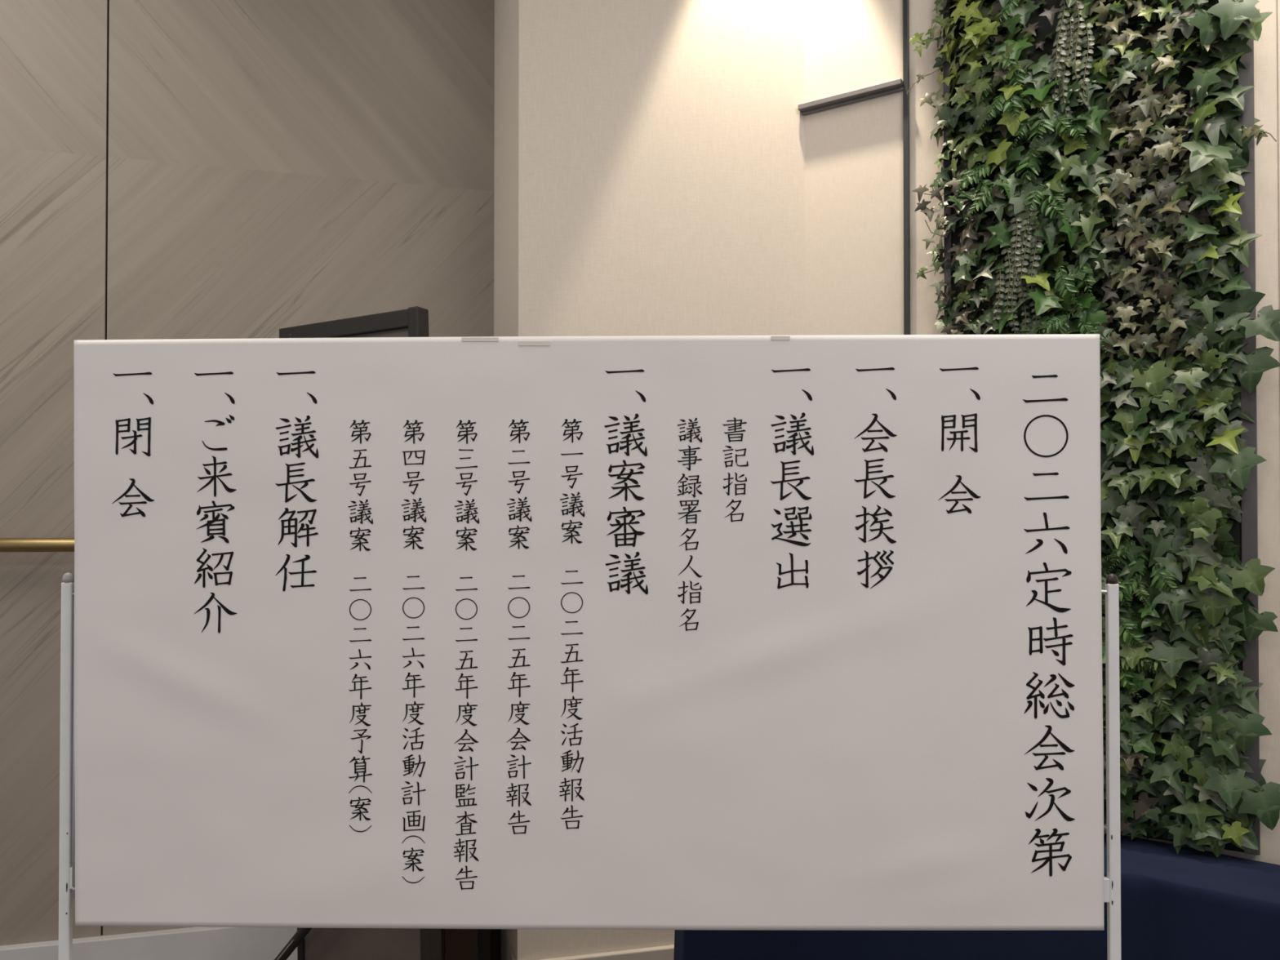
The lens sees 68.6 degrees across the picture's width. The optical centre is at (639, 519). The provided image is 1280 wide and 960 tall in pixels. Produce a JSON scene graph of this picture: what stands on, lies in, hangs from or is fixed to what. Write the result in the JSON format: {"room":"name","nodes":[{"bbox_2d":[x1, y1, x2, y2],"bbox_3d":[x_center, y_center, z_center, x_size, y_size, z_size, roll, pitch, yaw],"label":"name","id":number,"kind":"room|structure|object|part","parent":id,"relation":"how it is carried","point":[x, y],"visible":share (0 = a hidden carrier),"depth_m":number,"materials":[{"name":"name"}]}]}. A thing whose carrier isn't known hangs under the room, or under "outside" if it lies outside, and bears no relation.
{"room":"lobby","nodes":[
{"label":"lobby","id":0,"kind":"room"},
{"bbox_2d":[0,0,494,946],"bbox_3d":[-2.095,-0.445,2.876,3.500,3.860,0.160,0,-1,-14],"label":"wall","id":1,"kind":"structure","parent":0,"point":[170,169],"depth_m":2.97,"materials":[{"name":"brown wood"}]},
{"bbox_2d":[0,537,74,551],"bbox_3d":[-1.727,0.075,2.834,1.629,0.052,0.091,0,-1,-14],"label":"brass rail","id":2,"kind":"object","parent":1,"relation":"attached to","point":[6,544],"visible":0.12,"depth_m":2.78,"materials":[{"name":"gold metal"}]},
{"bbox_3d":[-2.288,0.073,2.745,1.294,2.410,0.015,0,-1,-14],"label":"veneer panel","id":3,"kind":"part","parent":1,"relation":"part of","materials":[{"name":"beige wood"}]},
{"bbox_3d":[-2.288,-1.754,2.767,1.294,1.245,0.015,0,-1,-14],"label":"veneer panel","id":4,"kind":"part","parent":1,"relation":"part of","materials":[{"name":"grey wood"}]},
{"bbox_2d":[0,926,297,959],"bbox_3d":[-2.092,1.381,2.761,3.460,0.205,0.041,0,-1,-14],"label":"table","id":5,"kind":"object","parent":1,"relation":"attached to","point":[197,943],"depth_m":2.91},
{"bbox_3d":[-1.021,0.077,3.072,1.312,2.410,0.015,0,-1,-14],"label":"veneer panel","id":6,"kind":"part","parent":1,"relation":"part of","materials":[{"name":"beige wood"}]},
{"bbox_3d":[-1.021,-1.750,3.094,1.312,1.245,0.015,0,-1,-14],"label":"veneer panel","id":7,"kind":"part","parent":1,"relation":"part of","materials":[{"name":"grey wood"}]},
{"bbox_2d":[493,0,805,959],"bbox_3d":[0.000,-0.441,3.171,1.200,3.860,0.870,0,-1,0],"label":"wall column","id":8,"kind":"structure","parent":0,"point":[649,155],"depth_m":2.85,"materials":[{"name":"paint"}]},
{"bbox_2d":[505,932,674,959],"bbox_3d":[0.009,1.385,3.035,0.886,0.205,0.492,0,-1,-14],"label":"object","id":9,"kind":"structure","parent":8,"relation":"attached to","point":[665,952],"depth_m":2.78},
{"bbox_2d":[804,0,1279,865],"bbox_3d":[1.919,-0.454,2.171,3.200,3.860,0.150,0,-1,32],"label":"wall","id":10,"kind":"structure","parent":0,"point":[854,153],"depth_m":2.81,"materials":[{"name":"paint"}]},
{"bbox_2d":[798,78,902,115],"bbox_3d":[0.642,-1.294,2.873,0.326,0.026,0.030,0,-1,32],"label":"trim","id":11,"kind":"structure","parent":10,"relation":"attached to","point":[895,86],"depth_m":2.86,"materials":[{"name":"grey metal"}]},
{"bbox_2d":[902,0,910,334],"bbox_3d":[0.792,-0.446,2.780,0.017,3.860,0.012,0,-1,32],"label":"trim","id":12,"kind":"structure","parent":10,"relation":"attached to","point":[905,2],"depth_m":2.78,"materials":[{"name":"brown metal"}]},
{"bbox_2d":[906,0,1279,857],"bbox_3d":[1.163,-0.773,2.470,0.906,3.194,0.188,0,-1,32],"label":"wall","id":13,"kind":"structure","parent":10,"relation":"attached to","point":[1097,174],"depth_m":2.36,"materials":[{"name":"plant"}]},
{"bbox_3d":[0.817,-1.262,2.687,0.096,0.075,0.042,0,-1,32],"label":"stem","id":14,"kind":"part","parent":13,"relation":"part of","materials":[{"name":"green plant"}]},
{"bbox_3d":[0.841,-0.726,2.677,0.079,0.054,0.042,0,-1,32],"label":"stem","id":15,"kind":"part","parent":13,"relation":"part of","materials":[{"name":"green plant"}]},
{"bbox_3d":[0.843,-0.830,2.671,0.055,0.053,0.032,0,-1,32],"label":"stem","id":16,"kind":"part","parent":13,"relation":"part of","materials":[{"name":"green plant"}]},
{"bbox_3d":[0.901,-0.942,2.600,0.066,0.094,0.031,0,-1,32],"label":"stem","id":17,"kind":"part","parent":13,"relation":"part of","materials":[{"name":"green plant"}]},
{"bbox_3d":[0.928,-0.872,2.565,0.073,0.097,0.031,0,-1,32],"label":"stem","id":18,"kind":"part","parent":13,"relation":"part of","materials":[{"name":"green plant"}]},
{"bbox_3d":[0.958,-1.119,2.544,0.062,0.098,0.031,0,-1,32],"label":"stem","id":19,"kind":"part","parent":13,"relation":"part of","materials":[{"name":"green plant"}]},
{"bbox_3d":[0.967,-0.614,2.531,0.015,0.131,0.014,0,-1,32],"label":"stem","id":20,"kind":"part","parent":13,"relation":"part of","materials":[{"name":"green plant"}]},
{"bbox_3d":[0.987,-1.373,2.533,0.066,0.091,0.031,0,-1,32],"label":"stem","id":21,"kind":"part","parent":13,"relation":"part of","materials":[{"name":"green plant"}]},
{"bbox_3d":[0.990,-0.627,2.517,0.010,0.200,0.014,0,-1,32],"label":"stem","id":22,"kind":"part","parent":13,"relation":"part of","materials":[{"name":"green plant"}]},
{"bbox_3d":[1.006,-0.617,2.507,0.021,0.280,0.014,0,-1,32],"label":"stem","id":23,"kind":"part","parent":13,"relation":"part of","materials":[{"name":"green plant"}]},
{"bbox_3d":[1.009,-1.111,2.516,0.036,0.123,0.031,0,-1,32],"label":"stem","id":24,"kind":"part","parent":13,"relation":"part of","materials":[{"name":"green plant"}]},
{"bbox_3d":[1.009,-0.718,2.506,0.022,0.251,0.014,0,-1,32],"label":"stem","id":25,"kind":"part","parent":13,"relation":"part of","materials":[{"name":"green plant"}]},
{"bbox_3d":[1.023,-0.634,2.496,0.016,0.340,0.014,0,-1,32],"label":"stem","id":26,"kind":"part","parent":13,"relation":"part of","materials":[{"name":"green plant"}]},
{"bbox_3d":[1.027,-0.785,2.495,0.025,0.200,0.014,0,-1,32],"label":"stem","id":27,"kind":"part","parent":13,"relation":"part of","materials":[{"name":"green plant"}]},
{"bbox_3d":[1.044,-0.635,2.483,0.014,0.330,0.014,0,-1,32],"label":"stem","id":28,"kind":"part","parent":13,"relation":"part of","materials":[{"name":"green plant"}]},
{"bbox_3d":[1.055,-1.038,2.492,0.036,0.142,0.031,0,-1,32],"label":"stem","id":29,"kind":"part","parent":13,"relation":"part of","materials":[{"name":"green plant"}]},
{"bbox_3d":[1.095,-0.826,2.470,0.075,0.111,0.031,0,-1,32],"label":"stem","id":30,"kind":"part","parent":13,"relation":"part of","materials":[{"name":"green plant"}]},
{"bbox_3d":[1.096,-1.205,2.458,0.019,0.190,0.014,0,-1,32],"label":"stem","id":31,"kind":"part","parent":13,"relation":"part of","materials":[{"name":"green plant"}]},
{"bbox_3d":[1.102,-1.261,2.455,0.022,0.270,0.014,0,-1,32],"label":"stem","id":32,"kind":"part","parent":13,"relation":"part of","materials":[{"name":"green plant"}]},
{"bbox_3d":[1.115,-1.184,2.446,0.021,0.250,0.014,0,-1,32],"label":"stem","id":33,"kind":"part","parent":13,"relation":"part of","materials":[{"name":"green plant"}]},
{"bbox_3d":[1.119,-0.610,2.443,0.050,0.118,0.031,0,-1,32],"label":"stem","id":34,"kind":"part","parent":13,"relation":"part of","materials":[{"name":"green plant"}]},
{"bbox_3d":[1.135,-1.244,2.434,0.012,0.220,0.014,0,-1,32],"label":"stem","id":35,"kind":"part","parent":13,"relation":"part of","materials":[{"name":"green plant"}]},
{"bbox_3d":[1.145,-1.014,2.441,0.037,0.097,0.031,0,-1,32],"label":"stem","id":36,"kind":"part","parent":13,"relation":"part of","materials":[{"name":"green plant"}]},
{"bbox_3d":[1.152,-1.182,2.422,0.014,0.200,0.014,0,-1,32],"label":"stem","id":37,"kind":"part","parent":13,"relation":"part of","materials":[{"name":"green plant"}]},
{"bbox_3d":[1.164,-0.633,2.444,0.041,0.124,0.031,0,-1,32],"label":"stem","id":38,"kind":"part","parent":13,"relation":"part of","materials":[{"name":"green plant"}]},
{"label":"stem","id":39,"kind":"part","parent":13,"relation":"part of","materials":[{"name":"green plant"}]},
{"label":"stem","id":40,"kind":"part","parent":13,"relation":"part of","materials":[{"name":"green plant"}]},
{"label":"stem","id":41,"kind":"part","parent":13,"relation":"part of","materials":[{"name":"green plant"}]},
{"label":"stem","id":42,"kind":"part","parent":13,"relation":"part of","materials":[{"name":"green plant"}]},
{"bbox_3d":[1.306,0.146,2.320,0.069,0.099,0.031,0,-1,32],"label":"stem","id":43,"kind":"part","parent":13,"relation":"part of","materials":[{"name":"green plant"}]},
{"bbox_3d":[1.485,-0.923,2.253,0.072,0.063,0.062,0,-1,32],"label":"stem","id":44,"kind":"part","parent":13,"relation":"part of","materials":[{"name":"green plant"}]},
{"bbox_2d":[1276,0,1279,304],"bbox_3d":[2.401,-0.458,1.778,1.964,3.860,0.008,0,-1,32],"label":"trim","id":45,"kind":"structure","parent":10,"relation":"attached to","point":[1277,1],"depth_m":2.30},
{"bbox_3d":[0.000,1.509,-0.118,8.400,0.120,8.200,0,-1,0],"label":"floor","id":46,"kind":"structure","parent":0,"visible":0},
{"bbox_2d":[274,306,441,959],"bbox_3d":[-0.874,0.454,2.678,0.749,2.065,0.120,0,-1,25],"label":"stand","id":47,"kind":"object","parent":46,"relation":"on","point":[312,944],"visible":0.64,"depth_m":2.62,"materials":[{"name":"black paint"}]},
{"bbox_3d":[-0.832,-0.550,2.692,0.551,0.050,0.044,0,-1,29],"label":"rail","id":48,"kind":"part","parent":47,"relation":"part of","materials":[{"name":"black metal"}]},
{"bbox_3d":[-0.797,0.428,2.660,0.517,1.908,0.020,0,-1,29],"label":"panel","id":49,"kind":"part","parent":47,"relation":"part of","materials":[{"name":"white paper"}]},
{"bbox_2d":[440,928,500,959],"bbox_3d":[-0.538,1.042,3.015,0.190,0.890,0.233,0,-1,8],"label":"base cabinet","id":50,"kind":"object","parent":46,"relation":"on","point":[456,944],"visible":0.02,"depth_m":2.90,"materials":[{"name":"brown wood"}]},
{"bbox_3d":[-0.626,1.051,2.930,0.040,0.870,0.036,0,-1,8],"label":"frame post","id":51,"kind":"part","parent":50,"relation":"part of","materials":[{"name":"black paint"}]},
{"bbox_3d":[-0.552,1.041,2.914,0.110,0.810,0.014,0,-1,8],"label":"door","id":52,"kind":"part","parent":50,"relation":"part of","materials":[{"name":"brown wood"}]},
{"bbox_3d":[-0.477,1.051,2.909,0.040,0.870,0.036,0,-1,8],"label":"frame post","id":53,"kind":"part","parent":50,"relation":"part of","materials":[{"name":"black paint"}]},
{"bbox_2d":[57,572,1120,959],"bbox_3d":[-0.089,0.596,1.511,1.723,1.745,0.560,0,-1,1],"label":"stand","id":54,"kind":"object","parent":46,"relation":"on","point":[1112,882],"visible":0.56,"depth_m":1.50,"materials":[{"name":"metal"}]},
{"bbox_3d":[-0.934,0.735,1.524,0.018,1.267,0.011,0,-1,1],"label":"post","id":55,"kind":"part","parent":54,"relation":"part of","materials":[{"name":"white metal"}]},
{"bbox_3d":[-0.094,0.169,1.522,1.656,0.891,0.024,0,-1,1],"label":"board frame","id":56,"kind":"part","parent":54,"relation":"part of","materials":[{"name":"white metal"}]},
{"bbox_2d":[74,333,1104,930],"bbox_3d":[-0.092,0.177,1.486,1.635,0.940,0.008,0,-1,1],"label":"poster","id":57,"kind":"object","parent":54,"relation":"attached to","point":[781,633],"visible":1,"depth_m":1.49,"materials":[{"name":"white paper"}]},
{"bbox_3d":[0.756,0.735,1.494,0.018,1.266,0.011,0,-1,1],"label":"post","id":58,"kind":"part","parent":54,"relation":"part of","materials":[{"name":"white metal"}]},
{"label":"folding table","id":59,"kind":"object","parent":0,"visible":0},
{"bbox_2d":[673,833,1279,959],"bbox_3d":[1.210,1.145,2.100,2.362,0.660,0.708,0,-1,20],"label":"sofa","id":60,"kind":"object","parent":59,"relation":"on","point":[1192,904],"visible":0.27,"depth_m":2.16,"materials":[{"name":"blue fabric"}]}
]}

